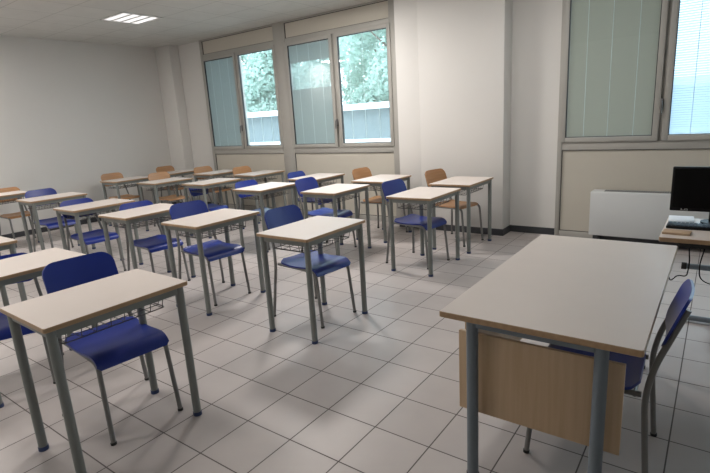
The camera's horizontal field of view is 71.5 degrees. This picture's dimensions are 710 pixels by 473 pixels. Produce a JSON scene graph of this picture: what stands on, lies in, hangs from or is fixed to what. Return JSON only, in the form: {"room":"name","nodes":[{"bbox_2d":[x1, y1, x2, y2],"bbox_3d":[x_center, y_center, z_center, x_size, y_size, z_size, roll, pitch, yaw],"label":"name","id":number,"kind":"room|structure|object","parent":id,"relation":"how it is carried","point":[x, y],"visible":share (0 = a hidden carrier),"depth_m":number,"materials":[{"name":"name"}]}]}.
{"room":"classroom","nodes":[
{"label":"classroom","id":0,"kind":"room"},
{"bbox_2d":[0,36,175,234],"bbox_3d":[-6.272,-1.292,6.975,0.250,3.120,8.990,6,17,36],"label":"wall","id":1,"kind":"structure","parent":0,"point":[72,114],"depth_m":8.58,"materials":[{"name":"paint"}]},
{"bbox_2d":[1,202,176,238],"bbox_3d":[-6.152,0.222,7.150,0.012,0.085,8.230,6,17,36],"label":"baseboard","id":2,"kind":"structure","parent":1,"relation":"attached to","point":[43,229],"depth_m":8.32,"materials":[{"name":"black plastic"}]},
{"bbox_2d":[155,45,196,201],"bbox_3d":[-3.583,-2.169,9.952,0.470,3.120,0.210,6,17,36],"label":"pillar","id":3,"kind":"structure","parent":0,"point":[167,57],"depth_m":9.76,"materials":[{"name":"paint"}]},
{"bbox_2d":[0,0,375,47],"bbox_3d":[-1.549,-2.360,3.085,12.320,0.200,9.040,6,17,36],"label":"ceiling","id":4,"kind":"structure","parent":0,"point":[183,22],"depth_m":7.06,"materials":[{"name":"paint"}]},
{"bbox_2d":[100,12,162,24],"bbox_3d":[-3.165,-3.087,6.981,0.600,0.018,0.600,6,17,36],"label":"recessed light","id":5,"kind":"object","parent":4,"relation":"in","point":[122,17],"visible":1,"depth_m":6.96,"materials":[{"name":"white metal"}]},
{"bbox_2d":[0,208,709,472],"bbox_3d":[-1.352,0.863,3.856,12.320,0.200,9.040,6,17,36],"label":"floor","id":6,"kind":"structure","parent":0,"point":[378,390],"depth_m":2.99,"materials":[{"name":"tile"}]},
{"bbox_2d":[0,236,26,306],"bbox_3d":[-3.056,0.460,3.868,0.500,0.779,0.700,6,17,36],"label":"school desk","id":7,"kind":"object","parent":6,"relation":"on","point":[6,243],"visible":0.48,"depth_m":3.97,"materials":[{"name":"beige laminate"}]},
{"bbox_2d":[0,190,39,242],"bbox_3d":[-5.205,-0.239,7.339,0.500,0.779,0.700,6,17,36],"label":"school desk","id":8,"kind":"object","parent":6,"relation":"on","point":[13,194],"visible":0.59,"depth_m":7.30,"materials":[{"name":"grey metal"}]},
{"bbox_2d":[0,197,23,204],"bbox_3d":[-5.230,-0.524,7.277,0.365,0.069,0.545,6,17,36],"label":"basket","id":9,"kind":"object","parent":8,"relation":"on","point":[23,197],"depth_m":7.35,"materials":[{"name":"grey metal"}]},
{"bbox_2d":[0,187,43,247],"bbox_3d":[-5.139,-0.311,7.503,0.599,0.838,0.496,7,17,38],"label":"chair","id":10,"kind":"object","parent":6,"relation":"on","point":[10,216],"visible":0.59,"depth_m":7.52,"materials":[{"name":"orange wood"}]},
{"bbox_2d":[0,253,63,383],"bbox_3d":[-2.253,0.557,3.250,0.465,0.786,0.562,-12,16,-30],"label":"chair","id":11,"kind":"object","parent":6,"relation":"on","point":[5,333],"visible":0.24,"depth_m":3.17,"materials":[{"name":"blue plastic"}]},
{"bbox_2d":[0,247,97,407],"bbox_3d":[-2.147,0.556,3.237,0.500,0.779,0.700,6,17,36],"label":"school desk","id":12,"kind":"object","parent":6,"relation":"on","point":[15,269],"visible":0.45,"depth_m":3.15,"materials":[{"name":"grey laminate"}]},
{"bbox_2d":[25,188,75,251],"bbox_3d":[-4.056,-0.193,6.657,0.624,0.873,0.516,7,17,38],"label":"chair","id":13,"kind":"object","parent":6,"relation":"on","point":[50,223],"visible":0.65,"depth_m":6.64,"materials":[{"name":"blue plastic"}]},
{"bbox_2d":[16,192,95,252],"bbox_3d":[-4.038,-0.158,6.703,0.500,0.779,0.700,7,17,37],"label":"school desk","id":14,"kind":"object","parent":6,"relation":"on","point":[48,199],"visible":0.66,"depth_m":6.53,"materials":[{"name":"beige laminate"}]},
{"bbox_2d":[28,203,60,209],"bbox_3d":[-4.064,-0.443,6.641,0.365,0.069,0.545,7,17,37],"label":"basket","id":15,"kind":"object","parent":14,"relation":"on","point":[52,206],"depth_m":6.55,"materials":[{"name":"grey metal"}]},
{"bbox_2d":[60,198,125,270],"bbox_3d":[-3.020,0.001,5.665,0.596,0.834,0.493,8,18,39],"label":"chair","id":16,"kind":"object","parent":6,"relation":"on","point":[95,236],"visible":0.67,"depth_m":5.64,"materials":[{"name":"blue plastic"}]},
{"bbox_2d":[53,198,142,264],"bbox_3d":[-2.953,0.009,5.728,0.500,0.779,0.700,6,17,36],"label":"school desk","id":17,"kind":"object","parent":6,"relation":"on","point":[76,210],"visible":0.74,"depth_m":5.55,"materials":[{"name":"beige laminate"}]},
{"bbox_2d":[66,210,116,220],"bbox_3d":[-2.978,-0.277,5.666,0.365,0.069,0.545,6,17,36],"label":"basket","id":18,"kind":"object","parent":17,"relation":"on","point":[99,213],"depth_m":5.60,"materials":[{"name":"grey metal"}]},
{"bbox_2d":[0,269,201,472],"bbox_3d":[-1.262,0.665,2.554,0.500,0.779,0.700,7,17,37],"label":"school desk","id":19,"kind":"object","parent":6,"relation":"on","point":[54,315],"visible":1,"depth_m":2.40,"materials":[{"name":"grey laminate"}]},
{"bbox_2d":[58,300,163,343],"bbox_3d":[-1.287,0.379,2.492,0.365,0.069,0.545,7,17,37],"label":"basket","id":20,"kind":"object","parent":19,"relation":"on","point":[150,311],"depth_m":2.40,"materials":[{"name":"grey metal"}]},
{"bbox_2d":[42,252,182,445],"bbox_3d":[-1.366,0.574,2.763,0.624,0.873,0.516,8,18,40],"label":"chair","id":21,"kind":"object","parent":6,"relation":"on","point":[115,345],"visible":0.74,"depth_m":2.74,"materials":[{"name":"blue plastic"}]},
{"bbox_2d":[101,172,140,224],"bbox_3d":[-4.067,-0.668,8.647,0.624,0.873,0.516,7,17,38],"label":"chair","id":22,"kind":"object","parent":6,"relation":"on","point":[117,175],"visible":0.58,"depth_m":8.69,"materials":[{"name":"orange wood"}]},
{"bbox_2d":[100,176,158,226],"bbox_3d":[-3.901,-0.614,8.574,0.500,0.779,0.700,6,16,35],"label":"school desk","id":23,"kind":"object","parent":6,"relation":"on","point":[136,179],"visible":0.73,"depth_m":8.38,"materials":[{"name":"beige laminate"}]},
{"bbox_2d":[108,183,138,188],"bbox_3d":[-3.927,-0.899,8.512,0.365,0.069,0.545,6,16,35],"label":"basket","id":24,"kind":"object","parent":23,"relation":"on","point":[127,185],"depth_m":8.49,"materials":[{"name":"grey metal"}]},
{"bbox_2d":[98,203,195,277],"bbox_3d":[-2.114,0.111,5.087,0.500,0.779,0.700,6,16,35],"label":"school desk","id":25,"kind":"object","parent":6,"relation":"on","point":[134,215],"visible":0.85,"depth_m":4.89,"materials":[{"name":"beige laminate"}]},
{"bbox_2d":[113,217,170,228],"bbox_3d":[-2.139,-0.174,5.025,0.365,0.069,0.545,6,16,35],"label":"basket","id":26,"kind":"object","parent":25,"relation":"on","point":[160,218],"depth_m":4.97,"materials":[{"name":"grey metal"}]},
{"bbox_2d":[119,200,190,280],"bbox_3d":[-2.101,0.069,5.148,0.596,0.834,0.493,8,18,40],"label":"chair","id":27,"kind":"object","parent":6,"relation":"on","point":[155,243],"visible":0.68,"depth_m":5.13,"materials":[{"name":"blue plastic"}]},
{"bbox_2d":[137,177,194,230],"bbox_3d":[-2.990,-0.516,7.930,0.500,0.779,0.700,7,17,37],"label":"school desk","id":28,"kind":"object","parent":6,"relation":"on","point":[173,181],"visible":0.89,"depth_m":7.74,"materials":[{"name":"grey metal"}]},
{"bbox_2d":[146,184,182,190],"bbox_3d":[-3.016,-0.801,7.868,0.365,0.069,0.545,7,17,37],"label":"basket","id":29,"kind":"object","parent":28,"relation":"on","point":[176,185],"depth_m":7.84,"materials":[{"name":"grey metal"}]},
{"bbox_2d":[148,172,190,225],"bbox_3d":[-3.062,-0.625,8.211,0.624,0.873,0.516,7,17,38],"label":"chair","id":30,"kind":"object","parent":6,"relation":"on","point":[158,175],"visible":0.66,"depth_m":8.22,"materials":[{"name":"orange wood"}]},
{"bbox_2d":[156,165,187,202],"bbox_3d":[-3.468,-0.923,9.559,0.624,0.873,0.516,6,17,36],"label":"chair","id":31,"kind":"object","parent":6,"relation":"on","point":[162,168],"visible":0.34,"depth_m":9.62,"materials":[{"name":"orange wood"}]},
{"bbox_2d":[154,170,200,203],"bbox_3d":[-3.373,-0.834,9.359,0.500,0.779,0.700,6,17,36],"label":"school desk","id":32,"kind":"object","parent":6,"relation":"on","point":[177,173],"visible":0.36,"depth_m":9.20,"materials":[{"name":"beige laminate"}]},
{"bbox_2d":[169,200,250,305],"bbox_3d":[-1.373,0.125,4.642,0.624,0.873,0.516,8,18,40],"label":"chair","id":33,"kind":"object","parent":6,"relation":"on","point":[215,249],"visible":0.73,"depth_m":4.62,"materials":[{"name":"blue plastic"}]},
{"bbox_2d":[189,188,231,227],"bbox_3d":[-2.206,-0.434,7.491,0.524,0.733,0.434,6,17,36],"label":"chair","id":34,"kind":"object","parent":6,"relation":"on","point":[211,207],"visible":0.52,"depth_m":7.48,"materials":[{"name":"blue plastic"}]},
{"bbox_2d":[181,178,244,238],"bbox_3d":[-2.105,-0.443,7.400,0.500,0.779,0.700,6,16,35],"label":"school desk","id":35,"kind":"object","parent":6,"relation":"on","point":[217,182],"visible":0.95,"depth_m":7.20,"materials":[{"name":"grey metal"}]},
{"bbox_2d":[191,185,231,192],"bbox_3d":[-2.131,-0.728,7.338,0.365,0.069,0.545,6,17,35],"label":"basket","id":36,"kind":"object","parent":35,"relation":"on","point":[228,187],"depth_m":7.34,"materials":[{"name":"grey metal"}]},
{"bbox_2d":[161,208,265,315],"bbox_3d":[-1.255,0.203,4.485,0.500,0.779,0.700,6,17,36],"label":"school desk","id":37,"kind":"object","parent":6,"relation":"on","point":[198,224],"visible":0.97,"depth_m":4.32,"materials":[{"name":"beige laminate"}]},
{"bbox_2d":[177,222,245,238],"bbox_3d":[-1.280,-0.083,4.423,0.365,0.069,0.545,6,17,36],"label":"basket","id":38,"kind":"object","parent":37,"relation":"on","point":[231,229],"depth_m":4.34,"materials":[{"name":"grey metal"}]},
{"bbox_2d":[194,166,235,208],"bbox_3d":[-2.530,-0.819,8.885,0.624,0.873,0.516,7,17,38],"label":"chair","id":39,"kind":"object","parent":6,"relation":"on","point":[202,169],"visible":0.41,"depth_m":8.90,"materials":[{"name":"orange wood"}]},
{"bbox_2d":[192,170,244,209],"bbox_3d":[-2.418,-0.768,8.839,0.500,0.779,0.700,6,16,35],"label":"school desk","id":40,"kind":"object","parent":6,"relation":"on","point":[212,174],"visible":0.63,"depth_m":8.62,"materials":[{"name":"beige laminate"}]},
{"bbox_2d":[235,180,269,249],"bbox_3d":[-1.222,-0.306,6.482,0.599,0.838,0.496,7,17,38],"label":"chair","id":41,"kind":"object","parent":6,"relation":"on","point":[246,183],"visible":0.33,"depth_m":6.52,"materials":[{"name":"blue plastic"}]},
{"bbox_2d":[232,166,275,220],"bbox_3d":[-1.703,-0.745,8.361,0.624,0.873,0.516,7,17,38],"label":"chair","id":42,"kind":"object","parent":6,"relation":"on","point":[243,169],"visible":0.26,"depth_m":8.43,"materials":[{"name":"orange wood"}]},
{"bbox_2d":[233,170,286,223],"bbox_3d":[-1.558,-0.678,8.244,0.500,0.779,0.700,7,17,37],"label":"school desk","id":43,"kind":"object","parent":6,"relation":"on","point":[261,174],"visible":0.71,"depth_m":8.08,"materials":[{"name":"beige laminate"}]},
{"bbox_2d":[241,175,277,181],"bbox_3d":[-1.584,-0.964,8.181,0.365,0.069,0.545,7,17,37],"label":"basket","id":44,"kind":"object","parent":43,"relation":"on","point":[265,178],"depth_m":8.27,"materials":[{"name":"grey metal"}]},
{"bbox_2d":[233,182,298,251],"bbox_3d":[-1.119,-0.270,6.425,0.500,0.779,0.700,6,16,35],"label":"school desk","id":45,"kind":"object","parent":6,"relation":"on","point":[269,188],"visible":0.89,"depth_m":6.23,"materials":[{"name":"beige laminate"}]},
{"bbox_2d":[243,190,288,199],"bbox_3d":[-1.145,-0.555,6.363,0.365,0.069,0.545,6,16,35],"label":"basket","id":46,"kind":"object","parent":45,"relation":"on","point":[267,196],"depth_m":6.31,"materials":[{"name":"grey metal"}]},
{"bbox_2d":[287,171,332,210],"bbox_3d":[-0.641,-0.534,7.287,0.599,0.838,0.496,6,17,36],"label":"chair","id":47,"kind":"object","parent":6,"relation":"on","point":[290,175],"visible":0.43,"depth_m":7.29,"materials":[{"name":"blue plastic"}]},
{"bbox_2d":[264,205,356,328],"bbox_3d":[-0.374,0.210,4.031,0.624,0.873,0.516,8,18,40],"label":"chair","id":48,"kind":"object","parent":6,"relation":"on","point":[322,264],"visible":0.74,"depth_m":4.01,"materials":[{"name":"blue plastic"}]},
{"bbox_2d":[256,216,367,344],"bbox_3d":[-0.299,0.301,3.830,0.500,0.779,0.700,6,17,36],"label":"school desk","id":49,"kind":"object","parent":6,"relation":"on","point":[306,233],"visible":1,"depth_m":3.67,"materials":[{"name":"beige laminate"}]},
{"bbox_2d":[273,232,349,252],"bbox_3d":[-0.325,0.015,3.768,0.365,0.069,0.545,6,17,36],"label":"basket","id":50,"kind":"object","parent":49,"relation":"on","point":[343,236],"depth_m":3.66,"materials":[{"name":"grey metal"}]},
{"bbox_2d":[288,173,345,217],"bbox_3d":[-0.525,-0.491,7.199,0.500,0.779,0.700,6,16,35],"label":"school desk","id":51,"kind":"object","parent":6,"relation":"on","point":[320,177],"visible":0.51,"depth_m":7.07,"materials":[{"name":"beige laminate"}]},
{"bbox_2d":[318,179,336,186],"bbox_3d":[-0.551,-0.777,7.136,0.365,0.069,0.545,6,16,35],"label":"basket","id":52,"kind":"object","parent":51,"relation":"on","point":[328,182],"depth_m":7.20,"materials":[{"name":"grey metal"}]},
{"bbox_2d":[295,177,356,250],"bbox_3d":[-0.367,-0.276,6.063,0.624,0.873,0.516,6,17,36],"label":"chair","id":53,"kind":"object","parent":6,"relation":"on","point":[308,183],"visible":0.74,"depth_m":6.06,"materials":[{"name":"blue plastic"}]},
{"bbox_2d":[300,184,371,255],"bbox_3d":[-0.199,-0.185,5.835,0.500,0.779,0.700,6,16,35],"label":"school desk","id":54,"kind":"object","parent":6,"relation":"on","point":[334,192],"visible":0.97,"depth_m":5.66,"materials":[{"name":"beige laminate"}]},
{"bbox_2d":[311,193,359,203],"bbox_3d":[-0.225,-0.470,5.772,0.365,0.069,0.545,6,17,35],"label":"basket","id":55,"kind":"object","parent":54,"relation":"on","point":[355,193],"depth_m":5.70,"materials":[{"name":"grey metal"}]},
{"bbox_2d":[352,167,407,231],"bbox_3d":[0.330,-0.478,6.690,0.637,0.890,0.527,7,17,38],"label":"chair","id":56,"kind":"object","parent":6,"relation":"on","point":[359,173],"visible":0.59,"depth_m":6.73,"materials":[{"name":"orange wood"}]},
{"bbox_2d":[351,174,411,242],"bbox_3d":[0.374,-0.388,6.539,0.500,0.779,0.700,6,17,36],"label":"school desk","id":57,"kind":"object","parent":6,"relation":"on","point":[377,180],"visible":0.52,"depth_m":6.36,"materials":[{"name":"grey metal"}]},
{"bbox_2d":[368,186,379,190],"bbox_3d":[0.349,-0.674,6.476,0.365,0.069,0.545,6,17,36],"label":"basket","id":58,"kind":"object","parent":57,"relation":"on","point":[371,189],"depth_m":6.37,"materials":[{"name":"grey metal"}]},
{"bbox_2d":[381,179,449,268],"bbox_3d":[0.644,-0.160,5.318,0.624,0.873,0.516,9,18,42],"label":"chair","id":59,"kind":"object","parent":6,"relation":"on","point":[391,187],"visible":0.77,"depth_m":5.31,"materials":[{"name":"blue plastic"}]},
{"bbox_2d":[386,187,460,276],"bbox_3d":[0.734,-0.075,5.138,0.500,0.779,0.700,6,17,36],"label":"school desk","id":60,"kind":"object","parent":6,"relation":"on","point":[427,196],"visible":0.99,"depth_m":4.98,"materials":[{"name":"beige laminate"}]},
{"bbox_2d":[397,197,449,209],"bbox_3d":[0.709,-0.361,5.075,0.365,0.069,0.545,6,17,36],"label":"basket","id":61,"kind":"object","parent":60,"relation":"on","point":[443,202],"depth_m":5.00,"materials":[{"name":"grey metal"}]},
{"bbox_2d":[425,168,483,246],"bbox_3d":[1.213,-0.379,6.090,0.516,0.873,0.624,-15,18,-40],"label":"chair","id":62,"kind":"object","parent":6,"relation":"on","point":[431,176],"visible":0.65,"depth_m":6.09,"materials":[{"name":"orange wood"}]},
{"bbox_2d":[429,176,492,253],"bbox_3d":[1.272,-0.277,5.844,0.500,0.779,0.700,6,17,36],"label":"school desk","id":63,"kind":"object","parent":6,"relation":"on","point":[467,183],"visible":0.72,"depth_m":5.67,"materials":[{"name":"grey metal"}]},
{"bbox_2d":[459,185,483,194],"bbox_3d":[1.246,-0.562,5.782,0.365,0.069,0.545,6,17,36],"label":"basket","id":64,"kind":"object","parent":63,"relation":"on","point":[477,189],"depth_m":5.78,"materials":[{"name":"grey metal"}]},
{"bbox_2d":[439,234,677,472],"bbox_3d":[1.094,0.549,2.479,0.740,0.760,1.458,6,17,36],"label":"desk","id":65,"kind":"object","parent":6,"relation":"on","point":[599,297],"visible":0.94,"depth_m":2.01,"materials":[{"name":"grey laminate"}]},
{"bbox_2d":[523,279,694,472],"bbox_3d":[1.106,0.584,2.186,0.593,0.829,0.491,6,16,34],"label":"chair","id":66,"kind":"object","parent":6,"relation":"on","point":[677,315],"visible":0.59,"depth_m":2.01,"materials":[{"name":"blue plastic"}]},
{"bbox_2d":[589,189,709,249],"bbox_3d":[3.228,-0.178,5.311,1.260,0.602,0.200,6,17,36],"label":"heater","id":67,"kind":"object","parent":6,"relation":"on","point":[618,215],"visible":0.66,"depth_m":5.36,"materials":[{"name":"white metal"}]},
{"bbox_2d":[605,190,670,193],"bbox_3d":[3.215,-0.470,5.244,1.004,0.003,0.110,6,17,36],"label":"grille","id":68,"kind":"object","parent":67,"relation":"attached to","point":[623,191],"depth_m":5.33,"materials":[{"name":"white metal"}]},
{"bbox_2d":[659,217,709,322],"bbox_3d":[2.602,0.331,3.078,1.200,0.715,0.660,6,17,36],"label":"computer desk","id":69,"kind":"object","parent":6,"relation":"on","point":[699,239],"visible":0.6,"depth_m":3.09,"materials":[{"name":"grey laminate"}]},
{"bbox_2d":[662,229,691,235],"bbox_3d":[2.053,-0.027,3.145,0.150,0.014,0.100,7,17,38],"label":"notebook","id":70,"kind":"object","parent":69,"relation":"on","point":[665,231],"visible":1,"depth_m":3.13,"materials":[{"name":"beige paper"}]},
{"bbox_2d":[669,244,689,279],"bbox_3d":[2.098,0.178,3.185,0.038,0.250,0.140,-7,14,-16],"label":"cable","id":71,"kind":"object","parent":69,"relation":"hanging from","point":[677,244],"visible":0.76,"depth_m":3.15,"materials":[{"name":"black plastic"}]},
{"bbox_2d":[668,215,693,222],"bbox_3d":[2.276,-0.115,3.441,0.150,0.022,0.200,5,16,33],"label":"paper stack","id":72,"kind":"object","parent":69,"relation":"on","point":[673,218],"visible":0.77,"depth_m":3.42,"materials":[{"name":"white paper"}]},
{"bbox_2d":[666,221,709,230],"bbox_3d":[2.280,-0.062,3.215,0.420,0.024,0.130,6,17,36],"label":"keyboard","id":73,"kind":"object","parent":69,"relation":"on","point":[674,225],"visible":1,"depth_m":3.24,"materials":[{"name":"black plastic"}]},
{"bbox_2d":[670,166,709,223],"bbox_3d":[2.420,-0.273,3.274,0.540,0.388,0.180,6,17,36],"label":"monitor","id":74,"kind":"object","parent":69,"relation":"on","point":[690,189],"visible":0.97,"depth_m":3.31,"materials":[{"name":"black plastic"}]},
{"bbox_2d":[699,249,709,284],"bbox_3d":[2.293,0.193,3.075,0.251,0.252,0.027,2,14,21],"label":"cable","id":75,"kind":"object","parent":69,"relation":"hanging from","point":[704,249],"visible":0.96,"depth_m":3.11,"materials":[{"name":"black plastic"}]},
{"bbox_2d":[178,0,562,227],"bbox_3d":[1.111,-1.720,6.875,11.720,3.120,0.300,6,17,36],"label":"wall","id":76,"kind":"structure","parent":0,"point":[536,24],"depth_m":6.02,"materials":[{"name":"paint"}]},
{"bbox_2d":[199,22,294,209],"bbox_3d":[-1.932,-2.005,8.847,2.115,3.120,0.188,6,17,36],"label":"window","id":77,"kind":"structure","parent":76,"relation":"in","point":[221,63],"depth_m":8.83,"materials":[{"name":"metal"}]},
{"bbox_2d":[205,57,241,145],"bbox_3d":[-2.417,-2.452,9.088,0.784,1.538,0.003,6,17,36],"label":"blind","id":78,"kind":"object","parent":77,"relation":"attached to","point":[220,78],"depth_m":9.09,"materials":[{"name":"grey fabric"}]},
{"bbox_2d":[281,0,401,221],"bbox_3d":[-0.215,-1.814,7.610,2.135,3.120,0.188,6,17,36],"label":"window","id":79,"kind":"structure","parent":76,"relation":"in","point":[316,115],"depth_m":7.60,"materials":[{"name":"metal"}]},
{"bbox_2d":[288,39,334,143],"bbox_3d":[-0.684,-2.260,7.839,0.834,1.538,0.010,6,17,36],"label":"blind","id":80,"kind":"object","parent":79,"relation":"attached to","point":[312,109],"depth_m":7.84,"materials":[{"name":"grey fabric"}]},
{"bbox_2d":[338,29,390,141],"bbox_3d":[0.141,-2.168,7.245,0.854,1.528,0.006,6,17,36],"label":"window pane","id":81,"kind":"object","parent":79,"relation":"attached to","point":[340,83],"depth_m":7.24,"materials":[{"name":"clear glass"}]},
{"bbox_2d":[203,201,553,234],"bbox_3d":[-0.381,-0.378,8.180,7.090,0.085,0.012,6,17,36],"label":"baseboard","id":82,"kind":"structure","parent":76,"relation":"attached to","point":[514,228],"depth_m":6.28,"materials":[{"name":"black plastic"}]},
{"bbox_2d":[554,0,709,237],"bbox_3d":[3.209,-1.433,5.142,2.060,3.120,0.188,6,17,36],"label":"window","id":83,"kind":"structure","parent":76,"relation":"in","point":[618,74],"depth_m":5.33,"materials":[{"name":"metal"}]},
{"bbox_2d":[566,0,661,136],"bbox_3d":[2.777,-1.874,5.346,0.859,1.538,0.003,6,17,36],"label":"blind","id":84,"kind":"object","parent":83,"relation":"attached to","point":[613,47],"depth_m":5.35,"materials":[{"name":"grey fabric"}]},
{"bbox_2d":[669,0,709,133],"bbox_3d":[3.599,-1.782,4.753,0.854,1.534,0.011,6,17,36],"label":"blind","id":85,"kind":"object","parent":83,"relation":"attached to","point":[696,127],"depth_m":4.95,"materials":[{"name":"white fabric"}]},
{"bbox_2d":[394,0,512,228],"bbox_3d":[1.255,-1.622,6.429,1.490,3.120,0.270,6,17,36],"label":"wall pillar","id":86,"kind":"structure","parent":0,"point":[454,57],"depth_m":6.22,"materials":[{"name":"paint"}]},
{"bbox_2d":[400,225,509,235],"bbox_3d":[1.339,-0.147,6.779,1.522,0.085,0.282,6,17,36],"label":"baseboard","id":87,"kind":"structure","parent":86,"relation":"attached to","point":[500,232],"depth_m":6.42,"materials":[{"name":"black plastic"}]},
{"label":"outside","id":88,"kind":"structure","parent":0,"visible":0},
{"bbox_3d":[14.545,-7.537,36.194,100.000,0.100,63.200,6,17,36],"label":"ground","id":89,"kind":"structure","parent":88,"visible":0},
{"bbox_2d":[241,49,343,112],"bbox_3d":[-4.588,-9.675,30.226,9.765,9.118,6.196,9,18,42],"label":"tree","id":90,"kind":"object","parent":89,"relation":"on","point":[270,51],"visible":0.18,"depth_m":28.33,"materials":[{"name":"green plant"}]},
{"bbox_2d":[327,29,388,104],"bbox_3d":[2.655,-8.645,24.114,9.176,9.098,5.523,6,17,36],"label":"tree","id":91,"kind":"object","parent":89,"relation":"on","point":[382,77],"visible":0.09,"depth_m":24.65,"materials":[{"name":"green plant"}]},
{"bbox_2d":[339,32,386,104],"bbox_3d":[2.613,-11.022,31.960,9.642,10.070,4.897,6,17,36],"label":"tree","id":92,"kind":"object","parent":89,"relation":"on","point":[359,77],"visible":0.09,"depth_m":32.39,"materials":[{"name":"green plant"}]},
{"bbox_2d":[247,76,709,144],"bbox_3d":[-1.364,-4.332,21.482,36.600,2.400,4.800,6,17,36],"label":"outbuilding","id":93,"kind":"structure","parent":89,"relation":"on","point":[385,104],"depth_m":17.95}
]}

